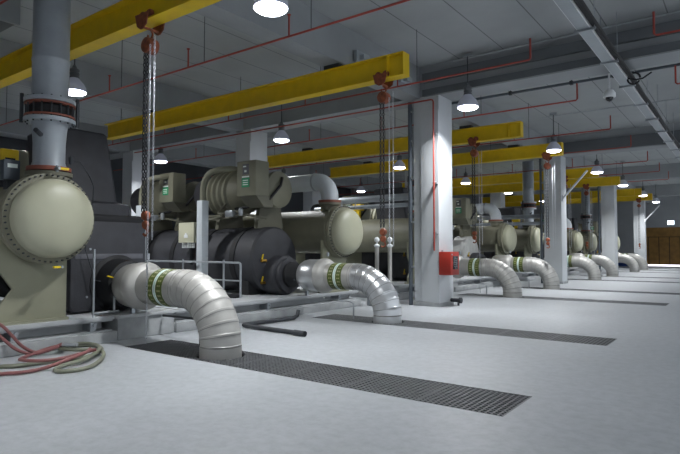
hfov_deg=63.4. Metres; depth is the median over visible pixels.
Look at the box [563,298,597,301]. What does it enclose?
floor grating
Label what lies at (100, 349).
garden hose
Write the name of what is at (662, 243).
door
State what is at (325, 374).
floor grate
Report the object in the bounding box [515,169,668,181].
pipe
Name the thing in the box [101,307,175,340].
concrete pier
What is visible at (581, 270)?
machine base
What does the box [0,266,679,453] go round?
floor
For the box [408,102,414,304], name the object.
downpipe
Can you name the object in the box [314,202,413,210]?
pipe
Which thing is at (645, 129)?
ceiling beam
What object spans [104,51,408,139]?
beam
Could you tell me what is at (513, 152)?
beam
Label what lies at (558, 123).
pipe
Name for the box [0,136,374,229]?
wall
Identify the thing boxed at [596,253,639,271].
insulated pipe
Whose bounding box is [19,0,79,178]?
riser pipe
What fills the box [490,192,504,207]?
column
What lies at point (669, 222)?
exit sign
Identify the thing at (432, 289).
column
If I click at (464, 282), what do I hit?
rod
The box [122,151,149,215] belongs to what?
column
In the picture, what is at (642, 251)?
column
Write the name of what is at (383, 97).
chain hoist
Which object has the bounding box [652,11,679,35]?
pipe
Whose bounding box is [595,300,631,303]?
floor grating
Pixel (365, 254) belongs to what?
chiller
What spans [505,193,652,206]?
beam
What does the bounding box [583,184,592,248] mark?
chain hoist
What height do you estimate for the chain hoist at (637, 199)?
3.625 m
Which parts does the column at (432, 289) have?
cladding panel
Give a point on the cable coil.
(639, 78)
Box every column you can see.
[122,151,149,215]
[235,129,266,213]
[303,191,320,210]
[405,171,407,187]
[413,95,453,306]
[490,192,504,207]
[543,156,567,283]
[601,185,618,273]
[633,201,646,260]
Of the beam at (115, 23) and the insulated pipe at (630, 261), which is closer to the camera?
the beam at (115, 23)
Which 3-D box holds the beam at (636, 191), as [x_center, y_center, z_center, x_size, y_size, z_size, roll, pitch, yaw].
[15.217,-2.203,39.017,10.850,0.575,0.260,-2,-3,37]
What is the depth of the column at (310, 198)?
32.34 m
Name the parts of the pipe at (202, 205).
post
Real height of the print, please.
0.450 m
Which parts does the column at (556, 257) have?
cladding panel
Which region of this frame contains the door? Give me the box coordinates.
[646,227,679,264]
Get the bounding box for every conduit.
[453,11,679,61]
[542,98,679,117]
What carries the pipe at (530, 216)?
attached to the column at (556, 257)
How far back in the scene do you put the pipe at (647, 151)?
26.56 m
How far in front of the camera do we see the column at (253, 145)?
18.90 m
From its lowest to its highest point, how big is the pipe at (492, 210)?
1.015 m
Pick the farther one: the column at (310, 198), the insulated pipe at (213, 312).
the column at (310, 198)
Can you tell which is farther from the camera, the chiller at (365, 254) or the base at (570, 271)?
the base at (570, 271)
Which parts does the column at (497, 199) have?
cladding panel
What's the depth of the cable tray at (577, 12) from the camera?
11.42 m
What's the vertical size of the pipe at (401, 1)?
1.218 m
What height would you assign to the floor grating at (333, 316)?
0.029 m
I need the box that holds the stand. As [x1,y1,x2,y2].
[363,291,397,305]
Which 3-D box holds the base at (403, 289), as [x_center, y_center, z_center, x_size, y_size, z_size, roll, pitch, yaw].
[-0.126,2.066,19.302,6.700,0.420,2.650,-2,-3,37]
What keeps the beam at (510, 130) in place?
attached to the ceiling at (334, 43)
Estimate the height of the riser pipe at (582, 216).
3.836 m
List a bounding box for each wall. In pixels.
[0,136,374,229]
[478,195,679,253]
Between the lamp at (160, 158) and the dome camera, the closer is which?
the dome camera
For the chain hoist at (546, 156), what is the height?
3.625 m
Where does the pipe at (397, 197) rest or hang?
attached to the column at (432, 289)
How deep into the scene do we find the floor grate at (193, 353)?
7.65 m
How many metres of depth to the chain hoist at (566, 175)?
27.12 m
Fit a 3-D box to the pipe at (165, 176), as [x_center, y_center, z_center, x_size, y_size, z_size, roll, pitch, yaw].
[-4.863,0.133,14.640,1.130,3.070,0.434,0,-2,-6]
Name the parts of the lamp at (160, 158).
lamp shade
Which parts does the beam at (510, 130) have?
plate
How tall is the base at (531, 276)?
0.420 m
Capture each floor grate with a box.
[127,340,198,353]
[166,348,271,365]
[231,356,322,375]
[282,364,381,386]
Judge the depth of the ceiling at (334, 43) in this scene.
11.59 m
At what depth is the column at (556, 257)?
23.98 m
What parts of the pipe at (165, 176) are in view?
post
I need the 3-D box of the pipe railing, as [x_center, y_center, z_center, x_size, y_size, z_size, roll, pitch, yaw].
[-3.867,1.197,13.354,4.224,0.840,0.210,-2,-3,37]
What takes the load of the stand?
on the floor at (622, 396)
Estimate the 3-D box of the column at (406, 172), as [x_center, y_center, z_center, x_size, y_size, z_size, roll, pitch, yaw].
[3.880,-0.147,28.487,0.775,5.580,0.860,-2,-3,37]
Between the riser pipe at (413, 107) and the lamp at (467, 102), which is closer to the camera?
the lamp at (467, 102)
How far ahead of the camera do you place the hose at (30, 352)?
7.40 m
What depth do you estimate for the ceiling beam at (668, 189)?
42.09 m
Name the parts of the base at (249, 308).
deck plate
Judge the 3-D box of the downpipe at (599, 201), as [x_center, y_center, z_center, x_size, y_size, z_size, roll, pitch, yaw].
[15.887,0.102,33.689,0.173,5.500,0.107,-2,-3,37]
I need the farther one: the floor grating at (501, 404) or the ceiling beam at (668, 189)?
the ceiling beam at (668, 189)
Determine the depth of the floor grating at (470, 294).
18.26 m
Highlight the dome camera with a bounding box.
[603,73,615,101]
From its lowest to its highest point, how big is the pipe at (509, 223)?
0.156 m
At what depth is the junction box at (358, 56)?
12.33 m
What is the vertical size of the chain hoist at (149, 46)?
5.046 m
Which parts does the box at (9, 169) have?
label plate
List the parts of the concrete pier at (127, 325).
cap plate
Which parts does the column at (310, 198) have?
cladding panel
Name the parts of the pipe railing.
post, rail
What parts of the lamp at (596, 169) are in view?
lamp shade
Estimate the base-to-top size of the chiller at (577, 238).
3.160 m
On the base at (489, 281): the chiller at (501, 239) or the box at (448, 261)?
the chiller at (501, 239)
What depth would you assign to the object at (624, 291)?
19.12 m
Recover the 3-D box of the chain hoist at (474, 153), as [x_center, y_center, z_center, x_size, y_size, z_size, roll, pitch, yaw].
[4.436,-0.413,17.849,0.475,5.046,0.320,-2,-3,37]
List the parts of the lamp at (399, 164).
lamp shade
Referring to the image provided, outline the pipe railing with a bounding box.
[145,259,241,297]
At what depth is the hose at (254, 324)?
10.28 m
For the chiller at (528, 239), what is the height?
3.220 m
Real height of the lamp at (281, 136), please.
1.400 m
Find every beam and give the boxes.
[0,0,221,88]
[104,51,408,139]
[109,10,679,159]
[267,121,522,167]
[310,122,679,179]
[329,142,563,177]
[351,163,679,195]
[402,167,598,187]
[452,176,619,195]
[471,184,679,203]
[481,188,641,203]
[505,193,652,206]
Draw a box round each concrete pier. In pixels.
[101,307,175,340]
[453,280,458,291]
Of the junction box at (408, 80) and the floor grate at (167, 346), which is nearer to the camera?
the floor grate at (167, 346)
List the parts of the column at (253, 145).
cladding panel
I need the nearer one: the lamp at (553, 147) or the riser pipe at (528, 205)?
the lamp at (553, 147)
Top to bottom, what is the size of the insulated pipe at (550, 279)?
1.630 m
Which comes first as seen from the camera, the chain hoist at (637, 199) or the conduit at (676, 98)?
the conduit at (676, 98)
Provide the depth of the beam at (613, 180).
33.08 m
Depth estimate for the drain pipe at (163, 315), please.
9.14 m
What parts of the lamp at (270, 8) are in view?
lamp shade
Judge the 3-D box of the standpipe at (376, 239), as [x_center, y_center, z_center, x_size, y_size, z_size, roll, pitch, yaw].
[0.981,0.978,14.627,0.160,1.420,0.160,-2,-3,37]
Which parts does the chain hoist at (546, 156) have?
load chain, load chain, hand chain, hand chain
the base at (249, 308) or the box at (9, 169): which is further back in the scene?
the base at (249, 308)
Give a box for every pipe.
[0,0,410,125]
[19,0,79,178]
[108,29,530,145]
[112,253,241,359]
[113,83,577,170]
[134,99,437,250]
[136,174,168,259]
[162,314,199,345]
[186,103,610,179]
[196,166,236,274]
[288,173,340,210]
[296,252,401,323]
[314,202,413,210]
[315,123,631,176]
[339,162,659,194]
[339,193,413,203]
[340,151,647,186]
[407,107,413,216]
[452,63,679,103]
[453,251,521,297]
[470,221,543,225]
[475,203,502,225]
[477,214,543,220]
[492,251,559,288]
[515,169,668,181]
[521,161,535,226]
[544,255,601,280]
[567,218,572,231]
[569,250,618,276]
[580,187,591,232]
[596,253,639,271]
[618,250,648,269]
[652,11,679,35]
[674,65,679,84]
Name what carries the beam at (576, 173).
attached to the ceiling at (334, 43)
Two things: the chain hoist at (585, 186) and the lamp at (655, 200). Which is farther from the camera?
the lamp at (655, 200)
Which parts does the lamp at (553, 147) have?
lamp shade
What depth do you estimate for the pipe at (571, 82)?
14.30 m
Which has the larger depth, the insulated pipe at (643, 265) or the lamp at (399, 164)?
the insulated pipe at (643, 265)
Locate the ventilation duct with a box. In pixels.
[0,0,20,31]
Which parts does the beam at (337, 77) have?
stiffener plate, plate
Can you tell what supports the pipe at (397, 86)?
hanging from the ceiling at (447, 30)
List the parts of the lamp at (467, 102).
mounting plate, lamp shade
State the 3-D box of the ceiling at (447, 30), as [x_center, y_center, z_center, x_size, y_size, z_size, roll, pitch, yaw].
[6.671,-3.895,27.610,30.000,0.200,60.000,-2,-3,37]
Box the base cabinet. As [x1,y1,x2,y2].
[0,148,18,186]
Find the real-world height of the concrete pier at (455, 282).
0.415 m
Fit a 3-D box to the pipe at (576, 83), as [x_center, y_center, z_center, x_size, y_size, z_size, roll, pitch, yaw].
[-2.386,-3.497,19.865,20.668,1.218,0.067,-2,-3,37]
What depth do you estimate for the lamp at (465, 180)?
29.09 m
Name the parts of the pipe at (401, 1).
hanger rod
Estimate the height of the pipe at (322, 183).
1.015 m
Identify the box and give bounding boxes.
[0,159,19,188]
[353,50,369,61]
[398,76,411,86]
[439,250,458,274]
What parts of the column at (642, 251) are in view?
cladding panel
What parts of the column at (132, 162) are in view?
cladding panel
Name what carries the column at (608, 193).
on the floor at (622, 396)
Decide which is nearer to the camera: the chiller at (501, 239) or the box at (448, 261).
the box at (448, 261)
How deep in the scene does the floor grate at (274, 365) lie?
7.12 m
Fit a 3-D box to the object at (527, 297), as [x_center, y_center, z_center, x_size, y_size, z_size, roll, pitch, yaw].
[5.449,2.218,17.452,1.350,0.029,0.816,-2,-3,37]
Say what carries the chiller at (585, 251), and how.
on the machine base
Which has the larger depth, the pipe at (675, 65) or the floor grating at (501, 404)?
the pipe at (675, 65)
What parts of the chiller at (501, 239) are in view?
compressor casing, motor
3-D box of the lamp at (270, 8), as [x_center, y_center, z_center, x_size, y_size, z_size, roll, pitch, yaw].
[-1.005,-3.821,8.031,0.510,1.400,0.510,-2,-3,37]
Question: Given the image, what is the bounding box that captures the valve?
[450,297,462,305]
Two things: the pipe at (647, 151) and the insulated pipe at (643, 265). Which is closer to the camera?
the pipe at (647, 151)
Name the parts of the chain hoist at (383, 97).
load chain, load chain, hand chain, hand chain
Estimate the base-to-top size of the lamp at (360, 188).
1.400 m
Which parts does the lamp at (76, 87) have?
lamp shade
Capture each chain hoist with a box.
[135,9,164,343]
[373,70,393,247]
[467,136,482,292]
[541,152,555,247]
[566,175,571,247]
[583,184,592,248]
[636,198,643,248]
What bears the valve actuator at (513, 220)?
on the chiller at (528, 239)
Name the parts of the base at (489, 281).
deck plate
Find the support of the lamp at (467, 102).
hanging from the ceiling at (447, 30)
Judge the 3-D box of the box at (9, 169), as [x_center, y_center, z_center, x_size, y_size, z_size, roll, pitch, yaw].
[-4.994,-0.787,8.312,0.215,0.440,0.230,-2,-3,37]
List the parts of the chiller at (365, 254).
insulated casing, motor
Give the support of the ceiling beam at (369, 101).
attached to the ceiling at (447, 30)
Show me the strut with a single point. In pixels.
(586, 171)
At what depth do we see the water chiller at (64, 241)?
8.35 m
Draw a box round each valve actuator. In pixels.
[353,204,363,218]
[512,219,519,228]
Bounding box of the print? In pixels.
[242,166,248,184]
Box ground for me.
[648,264,679,265]
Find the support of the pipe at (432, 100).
attached to the column at (432, 289)
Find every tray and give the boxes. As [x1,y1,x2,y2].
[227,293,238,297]
[553,0,679,159]
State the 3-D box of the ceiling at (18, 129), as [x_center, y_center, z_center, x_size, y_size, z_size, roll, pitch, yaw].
[-1.237,-3.135,33.457,0.500,0.850,60.000,-2,-3,37]
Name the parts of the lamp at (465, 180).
lamp shade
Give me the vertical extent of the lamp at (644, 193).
1.400 m
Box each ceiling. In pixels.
[0,0,679,195]
[0,38,569,206]
[0,107,470,202]
[194,0,649,203]
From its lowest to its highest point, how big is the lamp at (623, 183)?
1.400 m
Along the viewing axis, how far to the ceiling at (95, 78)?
16.27 m
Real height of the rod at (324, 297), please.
0.446 m
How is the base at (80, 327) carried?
on the floor at (622, 396)
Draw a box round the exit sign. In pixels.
[667,220,674,224]
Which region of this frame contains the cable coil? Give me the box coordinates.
[627,72,651,84]
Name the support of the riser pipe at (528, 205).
on the chiller at (528, 239)
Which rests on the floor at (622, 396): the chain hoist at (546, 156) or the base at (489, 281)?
the base at (489, 281)
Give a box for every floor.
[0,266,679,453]
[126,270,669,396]
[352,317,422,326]
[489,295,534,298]
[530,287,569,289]
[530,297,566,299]
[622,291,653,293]
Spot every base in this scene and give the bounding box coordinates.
[0,301,116,357]
[95,287,360,332]
[298,280,414,299]
[392,276,500,291]
[515,272,540,280]
[567,267,578,275]
[575,267,586,272]
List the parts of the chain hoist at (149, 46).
load chain, load chain, hand chain, hand chain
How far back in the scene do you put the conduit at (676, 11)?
12.37 m
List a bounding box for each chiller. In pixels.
[0,128,145,325]
[130,160,362,294]
[296,187,414,283]
[370,198,516,258]
[454,207,540,258]
[483,213,582,267]
[567,218,596,254]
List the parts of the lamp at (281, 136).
lamp shade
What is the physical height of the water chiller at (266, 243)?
3.160 m
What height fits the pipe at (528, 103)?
1.218 m
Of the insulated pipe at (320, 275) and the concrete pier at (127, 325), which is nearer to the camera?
the concrete pier at (127, 325)
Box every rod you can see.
[324,297,353,318]
[464,282,486,294]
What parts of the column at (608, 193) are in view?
cladding panel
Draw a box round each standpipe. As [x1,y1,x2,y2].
[374,237,379,269]
[387,237,392,282]
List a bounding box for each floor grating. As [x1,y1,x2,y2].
[312,314,368,320]
[344,373,450,400]
[406,322,462,330]
[416,384,530,416]
[449,326,508,334]
[459,293,491,295]
[498,330,560,339]
[550,334,616,345]
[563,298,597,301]
[570,289,596,290]
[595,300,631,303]
[597,290,623,291]
[630,302,668,305]
[652,292,679,294]
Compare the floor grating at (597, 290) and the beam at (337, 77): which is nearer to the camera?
the beam at (337, 77)
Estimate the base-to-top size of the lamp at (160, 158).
1.400 m
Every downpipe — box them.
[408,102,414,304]
[539,159,544,282]
[598,186,601,271]
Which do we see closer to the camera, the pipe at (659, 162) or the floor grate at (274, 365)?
the floor grate at (274, 365)
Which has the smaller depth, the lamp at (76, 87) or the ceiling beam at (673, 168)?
the lamp at (76, 87)
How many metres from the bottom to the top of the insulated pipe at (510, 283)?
1.630 m
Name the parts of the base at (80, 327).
deck plate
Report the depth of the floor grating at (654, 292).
18.68 m
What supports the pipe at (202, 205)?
on the base at (249, 308)
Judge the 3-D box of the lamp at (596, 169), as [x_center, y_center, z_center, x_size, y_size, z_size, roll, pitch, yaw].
[11.712,-3.134,25.142,0.510,1.400,0.510,-2,-3,37]
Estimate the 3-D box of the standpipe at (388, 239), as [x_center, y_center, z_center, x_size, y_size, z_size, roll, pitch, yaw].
[1.302,0.968,14.389,0.160,1.420,0.160,-2,-3,37]
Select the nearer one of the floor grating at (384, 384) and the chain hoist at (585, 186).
the floor grating at (384, 384)
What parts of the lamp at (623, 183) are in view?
lamp shade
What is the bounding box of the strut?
[562,170,587,200]
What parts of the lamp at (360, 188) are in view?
lamp shade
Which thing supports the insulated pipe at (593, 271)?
on the concrete pier
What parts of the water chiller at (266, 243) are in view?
insulated casing, compressor casing, control panel, motor, insulated casing, compressor casing, data plate, motor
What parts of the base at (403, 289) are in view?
deck plate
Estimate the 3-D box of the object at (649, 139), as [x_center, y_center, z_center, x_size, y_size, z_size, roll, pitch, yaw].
[13.493,-3.503,20.925,10.700,0.480,0.115,-2,-3,37]
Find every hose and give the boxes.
[0,323,96,375]
[0,342,105,373]
[242,310,306,336]
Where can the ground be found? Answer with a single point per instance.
(648, 264)
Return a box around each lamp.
[69,59,86,95]
[154,147,166,162]
[253,0,287,16]
[274,104,288,142]
[357,181,364,191]
[394,136,404,169]
[457,52,477,110]
[461,172,470,184]
[546,113,560,152]
[591,155,602,173]
[618,161,627,186]
[640,186,646,196]
[652,184,659,202]
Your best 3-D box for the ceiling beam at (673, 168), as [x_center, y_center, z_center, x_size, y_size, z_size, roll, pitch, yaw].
[13.158,-3.035,36.317,30.000,0.820,0.800,-2,-3,37]
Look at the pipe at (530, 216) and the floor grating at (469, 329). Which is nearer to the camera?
the floor grating at (469, 329)
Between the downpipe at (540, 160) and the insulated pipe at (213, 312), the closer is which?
the insulated pipe at (213, 312)
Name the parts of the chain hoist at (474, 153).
load chain, load chain, hand chain, hand chain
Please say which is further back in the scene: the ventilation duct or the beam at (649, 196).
the beam at (649, 196)

